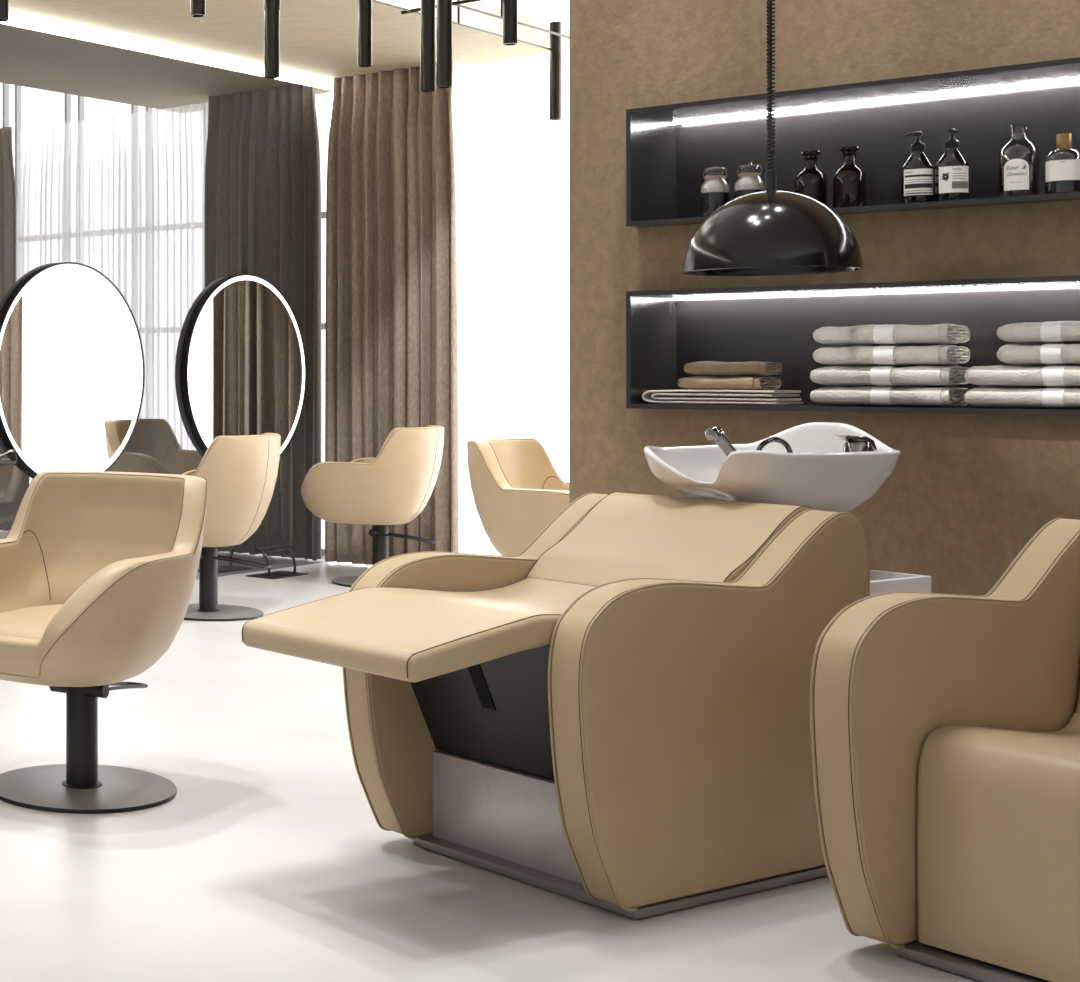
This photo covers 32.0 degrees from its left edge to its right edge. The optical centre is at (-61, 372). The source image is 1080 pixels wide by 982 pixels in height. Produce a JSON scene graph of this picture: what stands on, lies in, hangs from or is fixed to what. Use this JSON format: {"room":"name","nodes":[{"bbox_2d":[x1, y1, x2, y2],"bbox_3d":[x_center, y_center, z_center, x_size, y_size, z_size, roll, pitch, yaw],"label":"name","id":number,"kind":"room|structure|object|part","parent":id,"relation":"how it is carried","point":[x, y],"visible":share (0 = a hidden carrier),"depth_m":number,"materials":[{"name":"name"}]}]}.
{"room":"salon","nodes":[
{"label":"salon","id":0,"kind":"room"},
{"bbox_2d":[9,0,568,91],"bbox_3d":[-1.084,-1.850,6.256,11.300,0.140,1.720,0,0,-43],"label":"ceiling","id":1,"kind":"structure","parent":0,"point":[319,38],"depth_m":8.78,"materials":[{"name":"paint"}]},
{"bbox_2d":[0,0,8,21],"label":"chandelier","id":2,"kind":"object","parent":1,"relation":"hanging from","point":[4,4],"depth_m":4.27,"materials":[{"name":"grey metal"}]},
{"bbox_2d":[190,0,205,17],"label":"chandelier","id":3,"kind":"object","parent":1,"relation":"hanging from","point":[197,8],"depth_m":4.81,"materials":[{"name":"grey metal"}]},
{"bbox_2d":[263,0,280,78],"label":"chandelier","id":4,"kind":"object","parent":1,"relation":"hanging from","point":[271,8],"depth_m":4.85,"materials":[{"name":"grey metal"}]},
{"bbox_2d":[325,60,458,564],"bbox_3d":[2.659,-0.320,9.942,0.127,2.921,0.851,0,0,-43],"label":"curtain","id":5,"kind":"object","parent":1,"relation":"hanging from","point":[391,321],"visible":0.77,"depth_m":9.96,"materials":[{"name":"brown fabric"}]},
{"bbox_2d":[456,50,568,555],"bbox_3d":[3.663,-0.320,9.092,0.062,2.920,1.977,0,0,-43],"label":"window","id":6,"kind":"structure","parent":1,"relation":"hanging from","point":[512,194],"depth_m":9.54,"materials":[{"name":"white glass"}]},
{"bbox_2d":[0,562,980,981],"bbox_3d":[0.739,1.200,1.456,15.350,0.100,11.400,0,0,-43],"label":"floor","id":7,"kind":"structure","parent":0,"point":[270,859],"depth_m":3.80,"materials":[{"name":"plastic"}]},
{"bbox_2d":[0,471,206,813],"bbox_3d":[0.371,0.719,4.636,0.629,0.862,0.709,0,0,36],"label":"chair","id":8,"kind":"object","parent":7,"relation":"on","point":[98,569],"visible":1,"depth_m":4.62,"materials":[{"name":"leather"}]},
{"bbox_2d":[0,604,63,639],"bbox_3d":[0.355,0.696,4.615,0.490,0.088,0.575,0,0,36],"label":"seat cushion","id":9,"kind":"object","parent":8,"relation":"on","point":[17,621],"depth_m":4.50,"materials":[{"name":"leather"}]},
{"bbox_3d":[0.392,1.137,4.665,0.515,0.004,0.515,0,0,36],"label":"plate","id":10,"kind":"part","parent":8,"relation":"part of","materials":[{"name":"metal"}]},
{"bbox_3d":[0.486,0.891,4.793,0.083,0.042,0.318,0,0,36],"label":"pump lever","id":11,"kind":"part","parent":8,"relation":"part of","materials":[{"name":"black metal"}]},
{"bbox_2d":[181,433,280,620],"bbox_3d":[1.254,0.719,8.100,0.709,0.862,0.629,0,0,37],"label":"chair","id":12,"kind":"object","parent":7,"relation":"on","point":[240,472],"visible":0.58,"depth_m":7.84,"materials":[{"name":"leather"}]},
{"bbox_3d":[1.283,1.137,8.078,0.515,0.004,0.515,0,0,37],"label":"plate","id":13,"kind":"part","parent":12,"relation":"part of","materials":[{"name":"metal"}]},
{"bbox_3d":[1.409,0.891,7.982,0.318,0.042,0.083,0,0,37],"label":"pump lever","id":14,"kind":"part","parent":12,"relation":"part of","materials":[{"name":"black metal"}]},
{"bbox_2d":[246,544,307,578],"bbox_3d":[1.915,1.067,9.601,0.340,0.166,0.190,0,0,-43],"label":"footrest","id":15,"kind":"object","parent":7,"relation":"on","point":[276,574],"visible":0.94,"depth_m":9.60,"materials":[{"name":"black metal"}]},
{"bbox_3d":[1.830,1.071,9.508,0.016,0.152,0.066,0,0,-43],"label":"leg","id":16,"kind":"part","parent":15,"relation":"part of","materials":[{"name":"black metal"}]},
{"bbox_3d":[1.915,1.147,9.601,0.340,0.006,0.190,0,0,-43],"label":"plate","id":17,"kind":"part","parent":15,"relation":"part of","materials":[{"name":"black metal"}]},
{"bbox_3d":[2.012,1.071,9.680,0.016,0.152,0.066,0,0,-43],"label":"leg","id":18,"kind":"part","parent":15,"relation":"part of","materials":[{"name":"black metal"}]},
{"bbox_2d":[301,425,443,586],"bbox_3d":[2.376,0.719,9.251,0.709,0.862,0.629,0,0,36],"label":"chair","id":19,"kind":"object","parent":7,"relation":"on","point":[394,487],"visible":0.92,"depth_m":9.01,"materials":[{"name":"leather"}]},
{"bbox_3d":[2.405,1.137,9.230,0.515,0.004,0.515,0,0,36],"label":"plate","id":20,"kind":"part","parent":19,"relation":"part of","materials":[{"name":"metal"}]},
{"bbox_3d":[2.533,0.891,9.136,0.318,0.042,0.083,0,0,36],"label":"pump lever","id":21,"kind":"part","parent":19,"relation":"part of","materials":[{"name":"black metal"}]},
{"bbox_2d":[467,438,568,555],"bbox_3d":[2.626,0.719,7.175,0.709,0.862,0.629,0,0,44],"label":"chair","id":22,"kind":"object","parent":7,"relation":"on","point":[517,489],"visible":0.38,"depth_m":7.11,"materials":[{"name":"leather"}]},
{"bbox_2d":[241,492,869,919],"bbox_3d":[1.398,0.731,3.915,1.357,0.839,0.715,0,0,-29],"label":"chair","id":23,"kind":"object","parent":7,"relation":"on","point":[611,712],"visible":1,"depth_m":3.76,"materials":[{"name":"leather"}]},
{"bbox_3d":[1.416,0.722,4.281,0.966,0.802,0.090,0,0,-29],"label":"panel","id":24,"kind":"part","parent":23,"relation":"part of","materials":[{"name":"leather"}]},
{"bbox_3d":[1.292,0.746,3.856,0.228,0.336,0.534,0,0,-29],"label":"panel","id":25,"kind":"part","parent":23,"relation":"part of","materials":[{"name":"black plastic"}]},
{"bbox_3d":[1.389,0.569,3.910,0.498,0.122,0.532,0,0,-29],"label":"seat","id":26,"kind":"part","parent":23,"relation":"part of","materials":[{"name":"leather"}]},
{"bbox_3d":[1.350,1.023,3.888,0.055,0.206,0.534,0,0,-29],"label":"kick plate","id":27,"kind":"part","parent":23,"relation":"part of","materials":[{"name":"metal"}]},
{"bbox_3d":[1.779,0.471,4.125,0.399,0.318,0.533,0,0,-29],"label":"backrest","id":28,"kind":"part","parent":23,"relation":"part of","materials":[{"name":"leather"}]},
{"bbox_3d":[1.717,0.722,3.734,0.966,0.802,0.090,0,0,-29],"label":"panel","id":29,"kind":"part","parent":23,"relation":"part of","materials":[{"name":"leather"}]},
{"bbox_2d":[644,422,930,595],"bbox_3d":[2.099,0.640,4.304,0.639,1.019,0.630,0,0,-29],"label":"basin","id":30,"kind":"object","parent":7,"relation":"on","point":[821,466],"visible":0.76,"depth_m":4.16,"materials":[{"name":"white ceramic"}]},
{"bbox_3d":[2.099,0.253,4.304,0.639,0.244,0.459,0,0,-29],"label":"bowl","id":31,"kind":"part","parent":30,"relation":"part of","materials":[{"name":"white ceramic"}]},
{"bbox_2d":[836,435,876,451],"bbox_3d":[2.296,0.188,4.235,0.107,0.065,0.068,0,0,-29],"label":"mixer tap","id":32,"kind":"object","parent":30,"relation":"on","point":[852,443],"depth_m":4.22,"materials":[{"name":"silver metal"}]},
{"bbox_2d":[810,518,1079,981],"bbox_3d":[2.299,0.731,3.231,0.972,0.838,0.715,0,0,-29],"label":"chair","id":33,"kind":"object","parent":7,"relation":"on","point":[945,728],"visible":1,"depth_m":3.29,"materials":[{"name":"leather"}]},
{"bbox_3d":[2.290,0.908,3.226,0.567,0.416,0.529,0,0,-29],"label":"seat","id":34,"kind":"part","parent":33,"relation":"part of","materials":[{"name":"leather"}]},
{"bbox_3d":[2.608,0.531,3.401,0.177,0.438,0.523,0,0,-29],"label":"backrest","id":35,"kind":"part","parent":33,"relation":"part of","materials":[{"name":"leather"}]},
{"bbox_2d":[479,0,568,27],"bbox_3d":[1.929,-2.385,1.617,13.300,0.930,10.000,0,0,-43],"label":"ceiling","id":36,"kind":"structure","parent":0,"point":[545,10],"depth_m":9.22,"materials":[{"name":"white paint"}]},
{"bbox_2d":[358,0,568,120],"bbox_3d":[1.931,-1.786,5.707,2.967,1.927,0.596,0,0,-44],"label":"chandelier","id":37,"kind":"object","parent":36,"relation":"hanging from","point":[508,8],"visible":0.99,"depth_m":5.14,"materials":[{"name":"grey metal"}]},
{"bbox_2d":[683,0,862,275],"bbox_3d":[2.114,-1.504,4.300,0.411,2.492,0.411,0,0,0],"label":"pendant lamp","id":38,"kind":"object","parent":36,"relation":"hanging from","point":[769,232],"visible":1,"depth_m":4.17,"materials":[{"name":"black metal"}]},
{"bbox_3d":[2.114,-1.628,4.300,0.022,2.245,0.022,0,0,0],"label":"coiled cord","id":39,"kind":"part","parent":38,"relation":"part of","materials":[{"name":"black plastic"}]},
{"bbox_3d":[2.114,-0.360,4.300,0.411,0.205,0.411,0,0,0],"label":"lamp shade","id":40,"kind":"part","parent":38,"relation":"part of","materials":[{"name":"black metal"}]},
{"bbox_2d":[569,0,1079,595],"bbox_3d":[5.152,-0.800,2.355,0.420,3.900,8.720,0,0,-43],"label":"wall","id":41,"kind":"structure","parent":0,"point":[964,494],"depth_m":4.77,"materials":[{"name":"paint"}]},
{"bbox_2d":[626,57,1079,227],"bbox_3d":[3.017,-0.626,4.451,0.360,0.357,2.300,0,0,-43],"label":"box shelf","id":42,"kind":"object","parent":41,"relation":"attached to","point":[669,148],"visible":0.81,"depth_m":4.94,"materials":[{"name":"black"}]},
{"bbox_2d":[700,165,729,216],"bbox_3d":[2.313,-0.542,5.043,0.081,0.157,0.081,0,0,-43],"label":"glass jar","id":43,"kind":"object","parent":42,"relation":"on","point":[714,192],"visible":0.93,"depth_m":5.02,"materials":[{"name":"black"}]},
{"bbox_3d":[2.313,-0.611,5.043,0.063,0.020,0.063,0,0,-43],"label":"lid","id":44,"kind":"part","parent":43,"relation":"part of","materials":[{"name":"clear glass"}]},
{"bbox_2d":[734,162,764,198],"bbox_3d":[2.381,-0.542,4.971,0.081,0.157,0.081,0,0,-43],"label":"glass jar","id":45,"kind":"object","parent":42,"relation":"on","point":[748,183],"visible":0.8,"depth_m":4.95,"materials":[{"name":"black"}]},
{"bbox_3d":[2.381,-0.611,4.971,0.063,0.020,0.063,0,0,-43],"label":"lid","id":46,"kind":"part","parent":45,"relation":"part of","materials":[{"name":"clear glass"}]},
{"bbox_2d":[795,151,826,204],"bbox_3d":[2.505,-0.550,4.861,0.083,0.174,0.083,0,0,-43],"label":"bottle","id":47,"kind":"object","parent":42,"relation":"on","point":[811,182],"visible":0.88,"depth_m":4.83,"materials":[{"name":"brown glass"}]},
{"bbox_2d":[833,146,865,207],"bbox_3d":[2.576,-0.551,4.787,0.083,0.176,0.083,0,0,-43],"label":"bottle","id":48,"kind":"object","parent":42,"relation":"on","point":[849,181],"visible":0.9,"depth_m":4.76,"materials":[{"name":"brown glass"}]},
{"bbox_2d":[901,131,934,203],"bbox_3d":[2.680,-0.563,4.632,0.082,0.199,0.081,0,0,-43],"label":"pump bottle","id":49,"kind":"object","parent":42,"relation":"on","point":[918,172],"visible":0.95,"depth_m":4.61,"materials":[{"name":"black glass"}]},
{"bbox_2d":[935,128,969,200],"bbox_3d":[2.738,-0.563,4.572,0.082,0.199,0.081,0,0,-43],"label":"pump bottle","id":50,"kind":"object","parent":42,"relation":"on","point":[952,170],"visible":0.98,"depth_m":4.54,"materials":[{"name":"black glass"}]},
{"bbox_2d":[999,125,1039,196],"bbox_3d":[2.854,-0.559,4.470,0.092,0.191,0.091,0,0,-43],"label":"glass bottle","id":51,"kind":"object","parent":42,"relation":"on","point":[1018,168],"visible":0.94,"depth_m":4.44,"materials":[{"name":"glass"}]},
{"bbox_2d":[1045,133,1079,193],"bbox_3d":[2.924,-0.542,4.396,0.085,0.158,0.085,0,0,-43],"label":"bottle","id":52,"kind":"object","parent":42,"relation":"on","point":[1061,176],"visible":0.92,"depth_m":4.37,"materials":[{"name":"glass"}]},
{"bbox_2d":[626,275,1079,414],"bbox_3d":[3.017,-0.070,4.451,0.360,0.357,2.300,0,0,-43],"label":"box shelf","id":53,"kind":"object","parent":41,"relation":"attached to","point":[667,330],"visible":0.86,"depth_m":5.04,"materials":[{"name":"black"}]},
{"bbox_2d":[642,389,803,404],"bbox_3d":[2.349,0.071,5.080,0.200,0.042,0.397,0,0,-42],"label":"towel","id":54,"kind":"object","parent":53,"relation":"on","point":[651,396],"visible":0.98,"depth_m":5.01,"materials":[{"name":"beige fabric"}]},
{"bbox_2d":[678,376,780,389],"bbox_3d":[2.358,0.029,5.055,0.164,0.043,0.246,0,0,-42],"label":"towel","id":55,"kind":"object","parent":54,"relation":"on","point":[693,382],"visible":0.98,"depth_m":5.00,"materials":[{"name":"brown fabric"}]},
{"bbox_2d":[684,361,781,374],"bbox_3d":[2.367,-0.015,5.050,0.153,0.043,0.236,0,0,-45],"label":"towel","id":56,"kind":"object","parent":55,"relation":"on","point":[700,367],"visible":1,"depth_m":4.99,"materials":[{"name":"brown fabric"}]},
{"bbox_2d":[810,386,968,406],"bbox_3d":[2.671,0.065,4.756,0.223,0.057,0.358,0,0,-43],"label":"towel","id":57,"kind":"object","parent":53,"relation":"on","point":[832,395],"visible":0.93,"depth_m":4.67,"materials":[{"name":"white fabric"}]},
{"bbox_2d":[810,365,968,385],"bbox_3d":[2.671,0.007,4.756,0.223,0.057,0.358,0,0,-43],"label":"towel","id":58,"kind":"object","parent":57,"relation":"on","point":[833,375],"visible":0.94,"depth_m":4.67,"materials":[{"name":"white fabric"}]},
{"bbox_2d":[813,344,969,364],"bbox_3d":[2.672,-0.050,4.754,0.223,0.057,0.346,0,0,-43],"label":"towel","id":59,"kind":"object","parent":58,"relation":"on","point":[945,354],"visible":1,"depth_m":4.67,"materials":[{"name":"white fabric"}]},
{"bbox_2d":[813,324,969,344],"bbox_3d":[2.672,-0.107,4.754,0.223,0.057,0.346,0,0,-43],"label":"towel","id":60,"kind":"object","parent":59,"relation":"on","point":[897,334],"visible":0.99,"depth_m":4.67,"materials":[{"name":"white fabric"}]},
{"bbox_2d":[964,387,1079,408],"bbox_3d":[2.961,0.065,4.449,0.223,0.057,0.421,0,0,-43],"label":"towel","id":61,"kind":"object","parent":53,"relation":"on","point":[1023,397],"visible":1,"depth_m":4.43,"materials":[{"name":"white fabric"}]},
{"bbox_2d":[964,365,1079,386],"bbox_3d":[2.961,0.007,4.449,0.223,0.057,0.421,0,0,-43],"label":"towel","id":62,"kind":"object","parent":61,"relation":"on","point":[999,375],"visible":1,"depth_m":4.43,"materials":[{"name":"white fabric"}]},
{"bbox_2d":[997,343,1079,364],"bbox_3d":[3.007,-0.050,4.401,0.223,0.057,0.401,0,0,-43],"label":"towel","id":63,"kind":"object","parent":62,"relation":"on","point":[1049,353],"visible":1,"depth_m":4.40,"materials":[{"name":"white fabric"}]},
{"bbox_2d":[997,321,1079,342],"bbox_3d":[3.007,-0.108,4.401,0.223,0.057,0.401,0,0,-43],"label":"towel","id":64,"kind":"object","parent":63,"relation":"on","point":[1055,331],"visible":0.99,"depth_m":4.40,"materials":[{"name":"white fabric"}]},
{"bbox_3d":[-1.709,-0.365,6.684,8.140,3.030,7.721,0,0,0],"label":"wall","id":65,"kind":"structure","parent":0,"visible":0},
{"bbox_2d":[0,16,328,579],"bbox_3d":[-1.606,-0.312,6.546,10.940,2.924,0.102,0,0,-43],"label":"wall mirror","id":66,"kind":"object","parent":65,"relation":"attached to","point":[170,179],"depth_m":9.18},
{"bbox_2d":[0,450,16,464],"bbox_3d":[0.274,0.414,8.257,0.254,0.073,0.080,0,0,-43],"label":"holder","id":67,"kind":"object","parent":66,"relation":"attached to","point":[8,451],"visible":1,"depth_m":8.27,"materials":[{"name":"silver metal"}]},
{"bbox_2d":[0,461,14,464],"bbox_3d":[0.262,0.442,8.245,0.220,0.017,0.080,0,0,-43],"label":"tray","id":68,"kind":"object","parent":67,"relation":"on","point":[1,462],"depth_m":8.26,"materials":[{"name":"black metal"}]},
{"bbox_3d":[0.666,0.005,8.655,1.144,1.144,0.042,0,0,-43],"label":"round mirror","id":69,"kind":"part","parent":66,"relation":"part of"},
{"bbox_3d":[-1.621,-1.750,6.562,10.940,0.047,0.038,0,0,-43],"label":"light strip","id":70,"kind":"part","parent":66,"relation":"part of","materials":[{"name":"white plastic"}]},
{"bbox_3d":[1.756,0.005,9.685,1.144,1.144,0.042,0,0,-43],"label":"round mirror","id":71,"kind":"part","parent":66,"relation":"part of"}
]}

